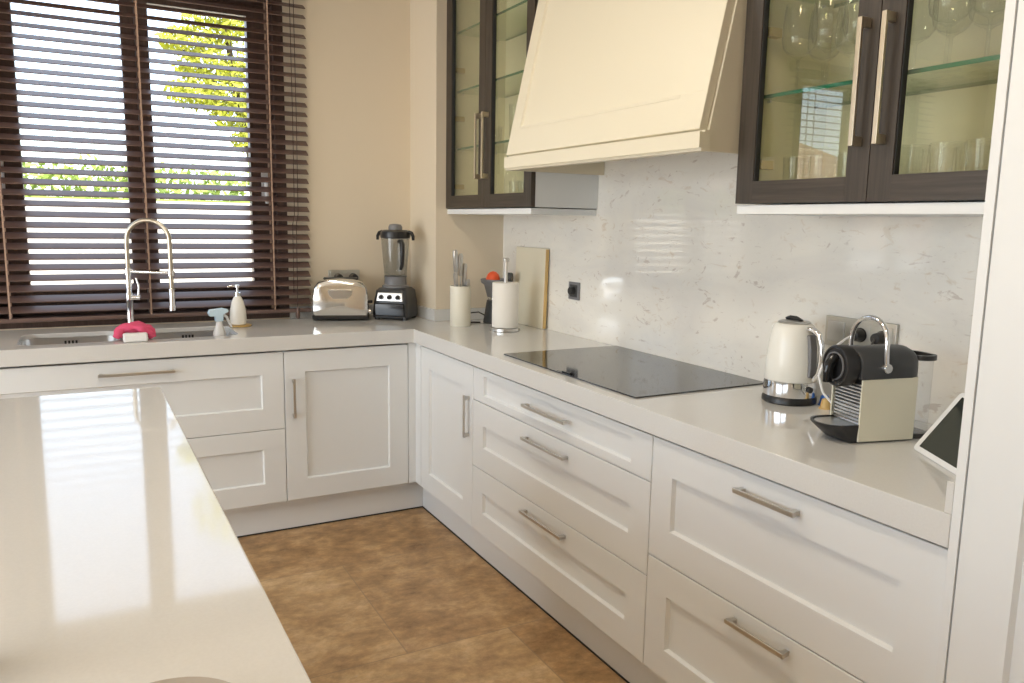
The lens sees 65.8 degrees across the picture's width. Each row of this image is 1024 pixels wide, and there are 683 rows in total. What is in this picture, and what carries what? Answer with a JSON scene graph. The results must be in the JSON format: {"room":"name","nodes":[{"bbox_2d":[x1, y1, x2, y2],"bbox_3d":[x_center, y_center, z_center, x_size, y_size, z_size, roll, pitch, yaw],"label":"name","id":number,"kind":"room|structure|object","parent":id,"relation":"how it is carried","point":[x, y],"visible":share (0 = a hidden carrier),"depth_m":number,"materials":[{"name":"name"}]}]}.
{"room":"kitchen","nodes":[
{"label":"kitchen","id":0,"kind":"room"},
{"bbox_2d":[0,0,474,343],"bbox_3d":[-2.520,-0.487,3.406,5.502,2.720,0.250,-4,10,-28],"label":"wall","id":1,"kind":"structure","parent":0,"point":[357,52],"depth_m":4.09,"materials":[{"name":"beige paint"}]},
{"bbox_2d":[0,0,289,328],"bbox_3d":[-1.741,-0.876,3.711,1.310,1.575,0.149,-4,10,-28],"label":"window","id":2,"kind":"structure","parent":1,"relation":"in","point":[165,3],"depth_m":3.75,"materials":[{"name":"brown wood"}]},
{"bbox_2d":[0,0,310,323],"bbox_3d":[-1.688,-0.888,3.597,1.513,1.635,0.081,-4,10,-28],"label":"blind","id":3,"kind":"object","parent":2,"relation":"attached to","point":[4,235],"visible":0.98,"depth_m":3.63,"materials":[{"name":"brown wood"}]},
{"bbox_2d":[328,270,359,279],"bbox_3d":[-0.885,-0.338,4.171,0.167,0.079,0.012,-4,10,-28],"label":"wall socket","id":4,"kind":"object","parent":1,"relation":"attached to","point":[345,273],"visible":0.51,"depth_m":4.16,"materials":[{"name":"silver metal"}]},
{"bbox_2d":[238,507,626,682],"bbox_3d":[-0.684,1.466,0.204,5.502,0.120,7.605,-4,10,-28],"label":"floor","id":5,"kind":"structure","parent":0,"point":[393,597],"depth_m":2.94,"materials":[{"name":"stone"}]},
{"bbox_2d":[0,351,286,512],"bbox_3d":[-1.661,0.387,3.502,1.180,0.713,0.592,-4,10,-28],"label":"base cabinet","id":6,"kind":"object","parent":5,"relation":"on","point":[229,409],"visible":0.44,"depth_m":3.41,"materials":[{"name":"white paint"}]},
{"bbox_2d":[0,315,955,547],"bbox_3d":[-0.506,0.151,2.581,2.402,0.065,3.270,-4,10,-28],"label":"countertop","id":7,"kind":"structure","parent":6,"relation":"on","point":[891,483],"depth_m":2.30,"materials":[{"name":"white stone"}]},
{"bbox_2d":[19,331,237,366],"bbox_3d":[-1.641,0.078,3.436,0.841,0.174,0.336,-4,10,-28],"label":"sink","id":8,"kind":"object","parent":7,"relation":"in","point":[46,341],"visible":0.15,"depth_m":3.49,"materials":[{"name":"silver metal"}]},
{"bbox_2d":[207,308,232,335],"bbox_3d":[-1.301,-0.002,3.540,0.106,0.297,0.048,-5,11,-36],"label":"spray bottle","id":9,"kind":"object","parent":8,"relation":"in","point":[218,314],"visible":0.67,"depth_m":3.51,"materials":[{"name":"white plastic"}]},
{"bbox_2d":[113,321,155,338],"bbox_3d":[-1.582,-0.050,3.312,0.164,0.069,0.169,-4,10,-28],"label":"cloth","id":10,"kind":"object","parent":7,"relation":"on","point":[136,326],"visible":0.99,"depth_m":3.26,"materials":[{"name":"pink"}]},
{"bbox_2d":[123,332,147,342],"bbox_3d":[-1.539,-0.017,3.234,0.092,0.036,0.040,-4,10,-28],"label":"sponge","id":11,"kind":"object","parent":7,"relation":"on","point":[140,336],"visible":1,"depth_m":3.22,"materials":[{"name":"white plastic"}]},
{"bbox_2d":[124,218,175,322],"bbox_3d":[-1.657,-0.310,3.603,0.227,0.501,0.054,0,9,-6],"label":"kitchen faucet","id":12,"kind":"object","parent":7,"relation":"on","point":[129,297],"visible":0.95,"depth_m":3.60,"materials":[{"name":"silver metal"}]},
{"bbox_2d":[125,275,134,322],"bbox_3d":[-1.745,-0.191,3.612,0.054,0.260,0.054,-4,10,-28],"label":"faucet","id":13,"kind":"object","parent":12,"relation":"attached to","point":[129,297],"depth_m":3.60,"materials":[{"name":"silver metal"}]},
{"bbox_2d":[232,323,251,327],"bbox_3d":[-1.287,-0.076,3.748,0.104,0.008,0.104,-4,10,-28],"label":"soap dish","id":14,"kind":"object","parent":7,"relation":"on","point":[246,324],"visible":0.66,"depth_m":3.72,"materials":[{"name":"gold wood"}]},
{"bbox_2d":[227,284,246,325],"bbox_3d":[-1.292,-0.173,3.729,0.076,0.190,0.076,4,9,16],"label":"soap dispenser","id":15,"kind":"object","parent":14,"relation":"on","point":[238,316],"visible":0.99,"depth_m":3.71,"materials":[{"name":"white ceramic"}]},
{"bbox_2d":[230,296,246,325],"bbox_3d":[-1.292,-0.147,3.733,0.076,0.136,0.076,-4,10,-28],"label":"bottle","id":16,"kind":"object","parent":15,"relation":"attached to","point":[238,316],"depth_m":3.71,"materials":[{"name":"white ceramic"}]},
{"bbox_2d":[312,277,372,319],"bbox_3d":[-0.867,-0.219,4.053,0.300,0.214,0.158,-1,9,-10],"label":"toaster","id":17,"kind":"object","parent":7,"relation":"on","point":[332,297],"visible":1,"depth_m":3.98,"materials":[{"name":"silver metal"}]},
{"bbox_2d":[290,304,484,320],"bbox_3d":[-0.595,-0.152,4.153,1.044,0.060,0.370,-4,10,-28],"label":"upstand","id":18,"kind":"structure","parent":7,"relation":"on","point":[424,312],"depth_m":4.10,"materials":[{"name":"white stone"}]},
{"bbox_2d":[373,224,417,320],"bbox_3d":[-0.608,-0.364,4.117,0.209,0.491,0.201,3,9,11],"label":"blender","id":19,"kind":"object","parent":7,"relation":"on","point":[395,298],"visible":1,"depth_m":4.06,"materials":[{"name":"grey plastic"}]},
{"bbox_2d":[450,285,470,326],"bbox_3d":[-0.255,-0.177,3.902,0.102,0.197,0.102,-4,10,-28],"label":"holder","id":20,"kind":"object","parent":7,"relation":"on","point":[460,297],"visible":0.93,"depth_m":3.86,"materials":[{"name":"beige ceramic"}]},
{"bbox_2d":[452,250,457,271],"bbox_3d":[-0.279,-0.272,3.875,0.026,0.353,0.034,4,9,20],"label":"kitchen knife","id":21,"kind":"object","parent":20,"relation":"in","point":[455,253],"visible":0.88,"depth_m":3.85,"materials":[{"name":"silver metal"}]},
{"bbox_2d":[453,272,457,285],"bbox_3d":[-0.275,-0.216,3.867,0.022,0.246,0.038,4,9,16],"label":"kitchen knife","id":22,"kind":"object","parent":20,"relation":"in","point":[455,275],"visible":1,"depth_m":3.84,"materials":[{"name":"silver metal"}]},
{"bbox_2d":[458,253,462,286],"bbox_3d":[-0.253,-0.263,3.880,0.025,0.335,0.030,-1,9,-12],"label":"kitchen knife","id":23,"kind":"object","parent":20,"relation":"in","point":[460,256],"visible":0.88,"depth_m":3.85,"materials":[{"name":"silver metal"}]},
{"bbox_2d":[462,264,466,285],"bbox_3d":[-0.234,-0.241,3.903,0.023,0.286,0.031,4,9,16],"label":"kitchen knife","id":24,"kind":"object","parent":20,"relation":"in","point":[464,276],"visible":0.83,"depth_m":3.88,"materials":[{"name":"silver metal"}]},
{"bbox_2d":[481,271,512,323],"bbox_3d":[-0.082,-0.225,4.023,0.156,0.263,0.162,-4,10,-28],"label":"juicer","id":25,"kind":"object","parent":7,"relation":"on","point":[493,276],"visible":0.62,"depth_m":3.99,"materials":[{"name":"grey plastic"}]},
{"bbox_2d":[481,278,503,296],"bbox_3d":[-0.083,-0.273,4.019,0.156,0.090,0.155,-4,10,-28],"label":"bowl","id":26,"kind":"object","parent":25,"relation":"on","point":[487,282],"depth_m":3.97,"materials":[{"name":"grey plastic"}]},
{"bbox_2d":[490,258,518,331],"bbox_3d":[-0.031,-0.223,3.739,0.138,0.345,0.138,-4,10,-28],"label":"paper towel holder","id":27,"kind":"object","parent":7,"relation":"on","point":[506,260],"visible":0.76,"depth_m":3.71,"materials":[{"name":"silver metal"}]},
{"bbox_2d":[492,282,518,327],"bbox_3d":[-0.032,-0.174,3.747,0.125,0.210,0.125,-4,10,-28],"label":"paper towel roll","id":28,"kind":"object","parent":27,"relation":"on","point":[505,296],"visible":0.99,"depth_m":3.70,"materials":[{"name":"white paper"}]},
{"bbox_2d":[515,246,548,328],"bbox_3d":[0.092,-0.271,3.926,0.026,0.388,0.300,-4,10,-28],"label":"chopping board","id":29,"kind":"object","parent":7,"relation":"on","point":[532,264],"visible":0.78,"depth_m":3.89,"materials":[{"name":"beige wood"}]},
{"bbox_2d":[504,346,762,397],"bbox_3d":[0.402,0.091,2.837,0.537,0.009,0.844,-4,10,-28],"label":"cooktop","id":30,"kind":"object","parent":7,"relation":"in","point":[625,371],"visible":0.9,"depth_m":2.75,"materials":[{"name":"black glass"}]},
{"bbox_2d":[761,315,824,406],"bbox_3d":[0.824,0.051,2.328,0.156,0.256,0.169,3,9,13],"label":"kettle","id":31,"kind":"object","parent":7,"relation":"on","point":[794,357],"visible":0.98,"depth_m":2.28,"materials":[{"name":"white metal"}]},
{"bbox_2d":[807,387,812,392],"bbox_3d":[0.858,0.140,2.276,0.018,0.018,0.009,-4,10,-28],"label":"switch","id":32,"kind":"object","parent":31,"relation":"attached to","point":[809,389],"depth_m":2.27,"materials":[{"name":"black plastic"}]},
{"bbox_2d":[817,395,828,404],"bbox_3d":[0.910,0.171,2.305,0.037,0.029,0.037,-4,10,-28],"label":"capsule","id":33,"kind":"object","parent":7,"relation":"on","point":[821,396],"visible":0.38,"depth_m":2.30,"materials":[{"name":"blue metal"}]},
{"bbox_2d":[818,398,830,409],"bbox_3d":[0.896,0.177,2.260,0.037,0.029,0.037,-4,10,-28],"label":"capsule","id":34,"kind":"object","parent":7,"relation":"on","point":[825,404],"visible":0.73,"depth_m":2.25,"materials":[{"name":"gold metal"}]},
{"bbox_2d":[817,336,848,403],"bbox_3d":[0.936,0.089,2.236,0.137,0.210,0.090,-7,12,-43],"label":"cable","id":35,"kind":"object","parent":7,"relation":"on","point":[846,338],"visible":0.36,"depth_m":2.22,"materials":[{"name":"white plastic"}]},
{"bbox_2d":[810,315,936,442],"bbox_3d":[0.888,0.086,1.945,0.311,0.304,0.144,-1,9,-15],"label":"coffee machine","id":36,"kind":"object","parent":7,"relation":"on","point":[874,393],"visible":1,"depth_m":1.90,"materials":[{"name":"beige"}]},
{"bbox_2d":[810,414,858,442],"bbox_3d":[0.780,0.215,1.937,0.094,0.046,0.109,-1,9,-15],"label":"drip tray","id":37,"kind":"object","parent":36,"relation":"on","point":[843,427],"depth_m":1.91,"materials":[{"name":"black plastic"}]},
{"bbox_2d":[833,383,860,423],"bbox_3d":[0.824,0.147,1.938,0.009,0.110,0.099,-1,9,-15],"label":"grille","id":38,"kind":"object","parent":36,"relation":"attached to","point":[846,399],"depth_m":1.94,"materials":[{"name":"silver metal"}]},
{"bbox_2d":[914,393,964,474],"bbox_3d":[1.013,0.204,1.730,0.151,0.141,0.240,1,9,2],"label":"tablet","id":39,"kind":"object","parent":7,"relation":"on","point":[940,443],"visible":0.45,"depth_m":1.79,"materials":[{"name":"black glass"}]},
{"bbox_2d":[944,479,955,513],"bbox_3d":[1.059,0.267,1.580,0.601,0.060,0.014,-4,10,-28],"label":"upstand","id":40,"kind":"structure","parent":7,"relation":"on","point":[950,488],"depth_m":1.44,"materials":[{"name":"white stone"}]},
{"bbox_2d":[0,387,310,682],"bbox_3d":[-1.077,0.772,1.269,1.191,0.920,2.124,-4,10,-28],"label":"kitchen island","id":41,"kind":"object","parent":5,"relation":"on","point":[121,561],"visible":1,"depth_m":1.19,"materials":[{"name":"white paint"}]},
{"bbox_2d":[151,677,229,682],"bbox_3d":[-0.345,0.386,0.782,0.172,0.014,0.172,-4,10,-28],"label":"round dish","id":42,"kind":"object","parent":41,"relation":"on","point":[179,679],"visible":1,"depth_m":0.86,"materials":[{"name":"beige"}]},
{"bbox_2d":[225,482,422,537],"bbox_3d":[-1.266,0.818,3.557,1.879,0.138,0.019,-4,10,-28],"label":"plinth","id":43,"kind":"object","parent":5,"relation":"on","point":[249,522],"visible":0.33,"depth_m":3.75,"materials":[{"name":"white paint"}]},
{"bbox_2d":[282,343,407,502],"bbox_3d":[-0.885,0.338,3.917,0.582,0.713,0.592,-4,10,-28],"label":"base cabinet","id":44,"kind":"object","parent":5,"relation":"on","point":[346,408],"visible":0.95,"depth_m":3.68,"materials":[{"name":"white paint"}]},
{"bbox_2d":[407,343,475,529],"bbox_3d":[-0.088,0.385,3.693,0.602,0.714,0.660,-4,10,-28],"label":"base cabinet","id":45,"kind":"object","parent":5,"relation":"on","point":[440,386],"visible":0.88,"depth_m":3.58,"materials":[{"name":"white paint"}]},
{"bbox_2d":[422,488,666,682],"bbox_3d":[0.206,0.959,2.796,0.019,0.138,2.742,-4,10,-28],"label":"plinth","id":46,"kind":"object","parent":5,"relation":"on","point":[618,659],"visible":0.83,"depth_m":2.92,"materials":[{"name":"white paint"}]},
{"bbox_2d":[472,366,654,664],"bbox_3d":[0.349,0.513,2.901,0.592,0.713,1.164,-4,10,-28],"label":"base cabinet","id":47,"kind":"object","parent":5,"relation":"on","point":[560,487],"visible":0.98,"depth_m":2.64,"materials":[{"name":"white paint"}]},
{"bbox_2d":[643,436,947,682],"bbox_3d":[0.833,0.656,2.014,0.592,0.713,0.871,-4,10,-28],"label":"base cabinet","id":48,"kind":"object","parent":5,"relation":"on","point":[752,578],"visible":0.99,"depth_m":1.85,"materials":[{"name":"white paint"}]},
{"bbox_2d":[934,0,1023,682],"bbox_3d":[1.212,-0.031,1.231,0.627,2.600,0.653,-4,10,-28],"label":"tall cabinet","id":49,"kind":"object","parent":5,"relation":"on","point":[981,634],"visible":1,"depth_m":1.36,"materials":[{"name":"white paint"}]},
{"bbox_2d":[410,0,503,308],"bbox_3d":[-0.287,-1.031,4.187,0.397,1.800,0.356,-4,10,-28],"label":"wall pillar","id":50,"kind":"structure","parent":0,"point":[437,233],"depth_m":4.08,"materials":[{"name":"beige paint"}]},
{"bbox_3d":[1.680,-0.085,1.243,0.188,2.720,7.605,-4,10,-28],"label":"wall","id":51,"kind":"structure","parent":0,"visible":0},
{"bbox_2d":[504,0,746,174],"bbox_3d":[0.454,-1.123,2.690,0.467,1.030,1.145,-4,10,-28],"label":"range hood","id":52,"kind":"object","parent":51,"relation":"attached to","point":[603,81],"visible":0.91,"depth_m":2.52,"materials":[{"name":"beige paint"}]},
{"bbox_2d":[503,152,982,423],"bbox_3d":[0.650,-0.358,2.924,0.012,0.880,2.916,-4,10,-28],"label":"backsplash","id":53,"kind":"structure","parent":51,"relation":"attached to","point":[666,265],"depth_m":2.74,"materials":[{"name":"stone"}]},
{"bbox_2d":[446,0,598,215],"bbox_3d":[0.011,-1.165,3.621,0.365,1.156,0.870,-4,10,-28],"label":"upper cabinet","id":54,"kind":"object","parent":53,"relation":"attached to","point":[488,41],"visible":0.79,"depth_m":3.88,"materials":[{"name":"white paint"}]},
{"bbox_2d":[457,140,508,153],"bbox_3d":[0.038,-0.913,3.677,0.268,0.010,0.830,-4,10,-28],"label":"glass shelf","id":55,"kind":"object","parent":54,"relation":"attached to","point":[501,147],"depth_m":3.92,"materials":[{"name":"green"}]},
{"bbox_2d":[457,70,523,97],"bbox_3d":[0.043,-1.188,3.635,0.268,0.010,0.830,-4,10,-28],"label":"glass shelf","id":56,"kind":"object","parent":54,"relation":"attached to","point":[462,92],"depth_m":3.96,"materials":[{"name":"green"}]},
{"bbox_2d":[458,0,526,40],"bbox_3d":[0.048,-1.463,3.593,0.268,0.010,0.830,-4,10,-28],"label":"glass shelf","id":57,"kind":"object","parent":54,"relation":"attached to","point":[467,34],"depth_m":3.91,"materials":[{"name":"green"}]},
{"bbox_2d":[568,281,579,299],"bbox_3d":[0.274,-0.230,3.598,0.030,0.080,0.088,-4,10,-28],"label":"wall socket","id":58,"kind":"object","parent":53,"relation":"attached to","point":[574,287],"visible":1,"depth_m":3.58,"materials":[{"name":"grey plastic"}]},
{"bbox_2d":[824,315,898,344],"bbox_3d":[1.000,-0.019,2.280,0.016,0.089,0.238,-4,10,-28],"label":"switch panel","id":59,"kind":"object","parent":53,"relation":"attached to","point":[838,328],"visible":0.54,"depth_m":2.31,"materials":[{"name":"silver metal"}]},
{"bbox_2d":[849,329,864,341],"bbox_3d":[0.985,-0.018,2.263,0.029,0.038,0.038,-4,10,-28],"label":"plug","id":60,"kind":"object","parent":59,"relation":"attached to","point":[860,334],"visible":0.63,"depth_m":2.25,"materials":[{"name":"black plastic"}]},
{"bbox_2d":[852,323,870,344],"bbox_3d":[1.001,-0.019,2.272,0.003,0.062,0.062,-4,10,-28],"label":"socket","id":61,"kind":"object","parent":59,"relation":"attached to","point":[866,327],"depth_m":2.25,"materials":[{"name":"silver plastic"}]},
{"bbox_2d":[870,332,884,344],"bbox_3d":[1.010,0.083,2.204,0.042,0.218,0.065,9,11,41],"label":"plug","id":62,"kind":"object","parent":59,"relation":"attached to","point":[876,338],"visible":0.6,"depth_m":2.19,"materials":[{"name":"black plastic"}]},
{"bbox_2d":[873,326,892,344],"bbox_3d":[1.034,-0.009,2.211,0.003,0.062,0.062,-4,10,-28],"label":"socket","id":63,"kind":"object","parent":59,"relation":"attached to","point":[876,329],"depth_m":2.19,"materials":[{"name":"silver plastic"}]},
{"bbox_2d":[735,0,1005,216],"bbox_3d":[0.978,-0.879,1.847,0.365,1.156,0.872,-4,10,-28],"label":"upper cabinet","id":64,"kind":"object","parent":53,"relation":"attached to","point":[876,172],"visible":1,"depth_m":2.02,"materials":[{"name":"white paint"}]},
{"bbox_2d":[782,6,817,96],"bbox_3d":[0.787,-0.799,2.174,0.092,0.240,0.092,-4,10,-28],"label":"wine glass","id":65,"kind":"object","parent":64,"relation":"on","point":[817,6],"visible":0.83,"depth_m":2.18,"materials":[{"name":"clear glass"}]},
{"bbox_2d":[807,8,842,99],"bbox_3d":[0.875,-0.805,2.221,0.092,0.240,0.092,-4,10,-28],"label":"wine glass","id":66,"kind":"object","parent":64,"relation":"on","point":[842,8],"visible":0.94,"depth_m":2.23,"materials":[{"name":"clear glass"}]},
{"bbox_2d":[811,0,848,91],"bbox_3d":[0.835,-0.785,2.087,0.092,0.240,0.092,-4,10,-28],"label":"wine glass","id":67,"kind":"object","parent":64,"relation":"on","point":[848,0],"visible":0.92,"depth_m":2.10,"materials":[{"name":"clear glass"}]},
{"bbox_2d":[835,6,851,95],"bbox_3d":[0.920,-0.792,2.139,0.092,0.240,0.092,-4,10,-28],"label":"wine glass","id":68,"kind":"object","parent":64,"relation":"on","point":[839,6],"visible":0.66,"depth_m":2.15,"materials":[{"name":"clear glass"}]},
{"bbox_2d":[834,0,858,7],"bbox_3d":[1.010,-0.902,1.861,0.268,0.010,0.832,-4,10,-28],"label":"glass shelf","id":69,"kind":"object","parent":64,"relation":"attached to","point":[852,3],"depth_m":2.25,"materials":[{"name":"clear glass"}]},
{"bbox_2d":[842,1,855,86],"bbox_3d":[0.882,-0.771,2.000,0.092,0.240,0.092,-4,10,-28],"label":"wine glass","id":70,"kind":"object","parent":64,"relation":"on","point":[845,1],"visible":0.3,"depth_m":2.01,"materials":[{"name":"clear glass"}]},
{"bbox_2d":[764,54,999,107],"bbox_3d":[1.005,-0.627,1.902,0.268,0.010,0.832,-4,10,-28],"label":"glass shelf","id":71,"kind":"object","parent":64,"relation":"attached to","point":[987,82],"depth_m":2.04,"materials":[{"name":"green"}]},
{"bbox_2d":[907,0,938,85],"bbox_3d":[1.009,-0.765,1.975,0.092,0.240,0.092,-4,10,-28],"label":"wine glass","id":72,"kind":"object","parent":64,"relation":"on","point":[938,0],"visible":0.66,"depth_m":1.97,"materials":[{"name":"clear glass"}]},
{"bbox_2d":[921,147,954,172],"bbox_3d":[1.034,-0.412,1.928,0.072,0.112,0.071,-4,10,-28],"label":"tumbler","id":73,"kind":"object","parent":64,"relation":"in","point":[938,147],"visible":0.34,"depth_m":1.91,"materials":[{"name":"clear glass"}]},
{"bbox_2d":[929,141,965,172],"bbox_3d":[0.982,-0.393,1.793,0.072,0.112,0.071,-4,10,-28],"label":"tumbler","id":74,"kind":"object","parent":64,"relation":"in","point":[944,141],"visible":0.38,"depth_m":1.78,"materials":[{"name":"clear glass"}]},
{"bbox_2d":[928,0,974,72],"bbox_3d":[0.993,-0.738,1.795,0.092,0.240,0.092,-4,10,-28],"label":"wine glass","id":75,"kind":"object","parent":64,"relation":"on","point":[929,0],"visible":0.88,"depth_m":1.81,"materials":[{"name":"clear glass"}]},
{"bbox_2d":[932,0,975,80],"bbox_3d":[1.053,-0.752,1.894,0.092,0.240,0.092,-4,10,-28],"label":"wine glass","id":76,"kind":"object","parent":64,"relation":"on","point":[934,0],"visible":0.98,"depth_m":1.91,"materials":[{"name":"clear glass"}]},
{"bbox_2d":[954,145,990,170],"bbox_3d":[1.074,-0.400,1.854,0.072,0.112,0.071,-4,10,-28],"label":"tumbler","id":77,"kind":"object","parent":64,"relation":"in","point":[961,145],"visible":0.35,"depth_m":1.86,"materials":[{"name":"clear glass"}]},
{"bbox_2d":[968,3,1003,74],"bbox_3d":[1.096,-0.740,1.815,0.092,0.240,0.092,-4,10,-28],"label":"wine glass","id":78,"kind":"object","parent":64,"relation":"on","point":[969,3],"visible":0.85,"depth_m":1.83,"materials":[{"name":"clear glass"}]},
{"bbox_2d":[968,0,1004,65],"bbox_3d":[1.038,-0.725,1.713,0.092,0.240,0.092,-4,10,-28],"label":"wine glass","id":79,"kind":"object","parent":64,"relation":"on","point":[969,0],"visible":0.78,"depth_m":1.73,"materials":[{"name":"clear glass"}]},
{"label":"outside","id":80,"kind":"structure","parent":0,"visible":0},
{"bbox_3d":[-7.594,-1.001,16.971,80.000,0.200,110.000,-4,10,-28],"label":"ground","id":81,"kind":"structure","parent":80,"visible":0},
{"bbox_2d":[22,154,249,202],"bbox_3d":[-4.157,-0.859,8.283,10.746,2.240,0.698,-4,10,-28],"label":"hedge","id":82,"kind":"object","parent":81,"relation":"on","point":[41,176],"visible":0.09,"depth_m":8.18,"materials":[{"name":"green plant"}]},
{"bbox_2d":[25,198,251,284],"bbox_3d":[-2.678,-0.582,8.360,13.500,1.720,0.250,-4,10,-28],"label":"wall","id":83,"kind":"structure","parent":81,"relation":"on","point":[28,208],"depth_m":7.57,"materials":[{"name":"beige"}]},
{"bbox_2d":[153,13,247,156],"bbox_3d":[-3.997,-2.830,10.942,1.697,5.368,1.223,-4,10,-28],"label":"tree","id":84,"kind":"object","parent":81,"relation":"on","point":[213,20],"visible":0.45,"depth_m":10.53,"materials":[{"name":"green plant"}]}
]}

